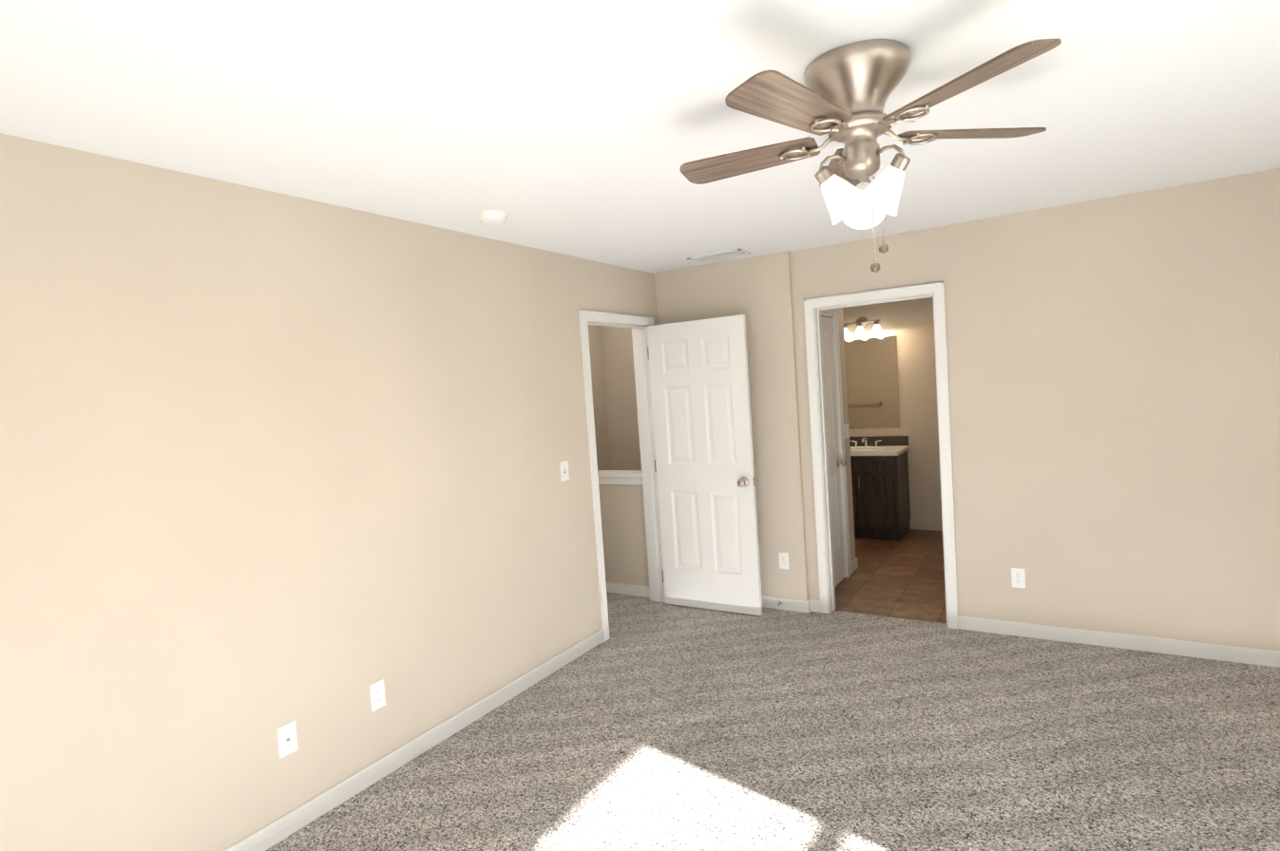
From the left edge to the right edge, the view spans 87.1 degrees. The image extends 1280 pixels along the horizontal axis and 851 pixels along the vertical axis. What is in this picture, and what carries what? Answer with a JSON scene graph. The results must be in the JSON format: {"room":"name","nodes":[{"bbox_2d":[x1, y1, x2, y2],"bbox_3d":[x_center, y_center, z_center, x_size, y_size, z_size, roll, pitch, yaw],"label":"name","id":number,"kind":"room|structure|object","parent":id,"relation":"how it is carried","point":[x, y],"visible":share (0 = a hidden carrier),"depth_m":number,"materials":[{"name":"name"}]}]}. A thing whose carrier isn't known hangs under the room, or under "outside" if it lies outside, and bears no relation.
{"room":"empty bedroom","nodes":[
{"label":"empty bedroom","id":0,"kind":"room"},
{"bbox_2d":[0,133,657,850],"bbox_3d":[-0.910,0.252,3.412,0.120,2.440,6.090,-2,4,32],"label":"wall","id":1,"kind":"structure","parent":0,"point":[272,464],"depth_m":2.47,"materials":[{"name":"paint"}]},
{"bbox_2d":[276,721,298,759],"bbox_3d":[-1.334,1.193,2.554,0.016,0.115,0.070,-2,4,32],"label":"outlet","id":2,"kind":"object","parent":1,"relation":"attached to","point":[287,739],"visible":1,"depth_m":2.55,"materials":[{"name":"white plastic"}]},
{"bbox_2d":[368,679,385,712],"bbox_3d":[-1.127,1.162,2.894,0.008,0.115,0.070,-2,4,32],"label":"electrical outlet","id":3,"kind":"object","parent":1,"relation":"attached to","point":[377,696],"visible":1,"depth_m":2.89,"materials":[{"name":"white plastic"}]},
{"bbox_2d":[224,629,603,850],"bbox_3d":[-1.267,1.501,2.647,0.014,0.082,3.917,-2,4,32],"label":"baseboard","id":4,"kind":"structure","parent":1,"relation":"attached to","point":[279,830],"depth_m":2.97,"materials":[{"name":"white wood"}]},
{"bbox_2d":[559,460,569,481],"bbox_3d":[-0.447,0.273,4.023,0.016,0.115,0.070,-2,4,32],"label":"light switch","id":5,"kind":"object","parent":1,"relation":"attached to","point":[564,474],"visible":1,"depth_m":4.02,"materials":[{"name":"white plastic"}]},
{"bbox_2d":[578,309,665,642],"bbox_3d":[-0.130,0.297,4.657,0.162,2.114,0.884,-2,4,32],"label":"door frame","id":6,"kind":"structure","parent":1,"relation":"attached to","point":[639,325],"depth_m":4.92,"materials":[{"name":"white wood"}]},
{"bbox_2d":[647,314,763,615],"bbox_3d":[0.438,0.287,4.718,0.759,2.032,0.170,-2,4,32],"label":"bedroom door","id":7,"kind":"structure","parent":1,"relation":"in","point":[704,468],"depth_m":4.68,"materials":[{"name":"white painted wood"},{"name":"brushed nickel"}]},
{"bbox_2d":[587,324,611,470],"bbox_3d":[-1.154,0.161,5.386,0.120,2.440,3.230,-2,4,32],"label":"wall","id":8,"kind":"structure","parent":0,"point":[599,397],"depth_m":6.51,"materials":[{"name":"paint"}]},
{"bbox_2d":[598,484,649,587],"bbox_3d":[-0.355,0.864,5.447,1.130,0.925,0.120,-2,4,32],"label":"wall","id":9,"kind":"structure","parent":0,"point":[623,533],"depth_m":5.23,"materials":[{"name":"paint"}]},
{"bbox_2d":[597,470,642,485],"bbox_3d":[-0.385,0.415,5.423,1.130,0.089,0.176,-2,4,32],"label":"trim","id":10,"kind":"structure","parent":9,"relation":"on","point":[620,477],"depth_m":5.21,"materials":[{"name":"white wood"}]},
{"bbox_2d":[605,581,649,597],"bbox_3d":[-0.361,1.289,5.413,1.132,0.082,0.014,-2,4,32],"label":"baseboard","id":11,"kind":"structure","parent":9,"relation":"attached to","point":[611,587],"depth_m":5.24,"materials":[{"name":"white wood"}]},
{"bbox_2d":[0,0,1279,273],"bbox_3d":[0.728,-1.117,3.302,5.650,0.080,7.950,-2,4,32],"label":"ceiling","id":12,"kind":"structure","parent":0,"point":[585,129],"depth_m":1.99,"materials":[{"name":"white paint"}]},
{"bbox_2d":[477,210,507,225],"bbox_3d":[-0.676,-0.952,3.088,0.132,0.038,0.132,-2,4,32],"label":"smoke detector","id":13,"kind":"object","parent":12,"relation":"attached to","point":[492,217],"visible":1,"depth_m":3.05,"materials":[{"name":"white plastic"}]},
{"bbox_2d":[687,248,750,262],"bbox_3d":[0.521,-1.120,4.452,0.380,0.012,0.180,-2,4,32],"label":"ceiling vent","id":14,"kind":"object","parent":12,"relation":"in","point":[720,255],"visible":0.98,"depth_m":4.42,"materials":[{"name":"white metal"}]},
{"bbox_2d":[679,38,1061,272],"bbox_3d":[0.583,-0.702,1.869,1.000,0.571,1.028,-2,4,32],"label":"fan","id":15,"kind":"object","parent":12,"relation":"hanging from","point":[843,96],"visible":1,"depth_m":1.78,"materials":[{"name":"brown wood"}]},
{"bbox_2d":[600,307,855,562],"bbox_3d":[0.695,-0.001,6.059,2.310,2.440,0.120,-2,4,32],"label":"wall","id":16,"kind":"structure","parent":0,"point":[620,394],"depth_m":6.49,"materials":[{"name":"paint"}]},
{"bbox_2d":[845,423,849,438],"bbox_3d":[1.692,0.041,5.457,0.016,0.115,0.070,-2,4,32],"label":"bathroom light switch","id":17,"kind":"object","parent":16,"relation":"attached to","point":[848,430],"visible":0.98,"depth_m":5.45,"materials":[{"name":"white plastic"}]},
{"bbox_2d":[850,557,858,570],"bbox_3d":[1.132,1.158,5.976,1.574,0.082,0.014,-2,4,32],"label":"baseboard","id":18,"kind":"structure","parent":16,"relation":"attached to","point":[854,564],"depth_m":5.49,"materials":[{"name":"white"}]},
{"bbox_2d":[265,592,1279,850],"bbox_3d":[0.453,1.472,2.724,5.650,0.100,6.260,-2,4,32],"label":"floor carpet","id":19,"kind":"object","parent":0,"point":[647,725],"visible":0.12,"depth_m":2.86,"materials":[{"name":"grey carpet"}]},
{"bbox_2d":[838,308,851,563],"bbox_3d":[1.356,0.010,5.050,0.120,2.440,0.894,-2,4,32],"label":"wall","id":20,"kind":"structure","parent":0,"point":[845,439],"depth_m":5.39,"materials":[{"name":"paint"}]},
{"bbox_2d":[820,316,846,588],"bbox_3d":[1.387,0.206,5.022,0.170,2.032,0.579,-2,4,32],"label":"door","id":21,"kind":"structure","parent":20,"relation":"in","point":[834,463],"depth_m":5.13,"materials":[{"name":"white painted wood"},{"name":"brushed nickel"}]},
{"bbox_2d":[820,308,851,577],"bbox_3d":[1.367,0.175,5.038,0.141,2.112,0.704,-2,4,32],"label":"trim","id":22,"kind":"structure","parent":20,"relation":"attached to","point":[832,314],"depth_m":5.26,"materials":[{"name":"white wood"}]},
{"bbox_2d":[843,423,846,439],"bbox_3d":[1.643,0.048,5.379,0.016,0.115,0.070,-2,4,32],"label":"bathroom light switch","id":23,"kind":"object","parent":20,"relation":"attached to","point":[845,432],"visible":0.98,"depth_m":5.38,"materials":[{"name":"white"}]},
{"bbox_2d":[834,529,946,623],"bbox_3d":[1.698,1.213,5.987,2.760,0.096,2.764,-2,4,32],"label":"floor","id":24,"kind":"structure","parent":0,"point":[904,578],"depth_m":5.18,"materials":[{"name":"brown tile"}]},
{"bbox_2d":[849,436,910,539],"bbox_3d":[2.223,0.607,6.708,0.790,0.954,0.588,-2,4,32],"label":"bathroom vanity","id":25,"kind":"object","parent":24,"relation":"on","point":[880,483],"visible":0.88,"depth_m":6.44,"materials":[{"name":"brown wood"}]},
{"bbox_2d":[842,297,942,531],"bbox_3d":[2.293,-0.160,7.011,2.760,2.440,0.120,-2,4,32],"label":"wall","id":26,"kind":"structure","parent":0,"point":[909,324],"depth_m":6.67,"materials":[{"name":"paint"}]},
{"bbox_2d":[843,317,883,337],"bbox_3d":[2.227,-1.008,6.800,0.456,0.188,0.168,-2,4,32],"label":"sconce","id":27,"kind":"object","parent":26,"relation":"attached to","point":[861,323],"visible":0.92,"depth_m":6.77,"materials":[{"name":"white glass"}]},
{"bbox_2d":[844,335,900,428],"bbox_3d":[2.308,-0.431,6.899,0.650,0.920,0.008,-2,4,32],"label":"mirror","id":28,"kind":"object","parent":26,"relation":"attached to","point":[871,371],"visible":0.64,"depth_m":6.86,"materials":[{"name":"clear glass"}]},
{"bbox_2d":[654,168,1279,650],"bbox_3d":[2.020,0.022,4.016,4.220,2.440,0.160,-2,4,32],"label":"wall","id":29,"kind":"structure","parent":0,"point":[1113,366],"depth_m":3.69,"materials":[{"name":"paint"}]},
{"bbox_2d":[778,552,789,569],"bbox_3d":[0.992,0.933,4.643,0.070,0.115,0.008,-2,4,32],"label":"electrical outlet","id":30,"kind":"object","parent":29,"relation":"attached to","point":[783,561],"visible":1,"depth_m":4.64,"materials":[{"name":"white plastic"}]},
{"bbox_2d":[802,281,958,630],"bbox_3d":[1.555,0.201,4.345,0.855,2.114,0.162,-2,4,32],"label":"door frame","id":31,"kind":"structure","parent":29,"relation":"attached to","point":[814,307],"depth_m":4.31,"materials":[{"name":"white wood"}]},
{"bbox_2d":[1011,568,1025,588],"bbox_3d":[2.209,0.891,3.930,0.070,0.115,0.008,-2,4,32],"label":"electrical outlet","id":32,"kind":"object","parent":29,"relation":"attached to","point":[1018,578],"visible":1,"depth_m":3.93,"materials":[{"name":"white plastic"}]},
{"bbox_2d":[957,615,1279,668],"bbox_3d":[2.838,1.175,3.563,2.098,0.082,0.014,-2,4,32],"label":"baseboard","id":33,"kind":"structure","parent":29,"relation":"attached to","point":[1175,647],"depth_m":3.67,"materials":[{"name":"white wood"}]}
]}

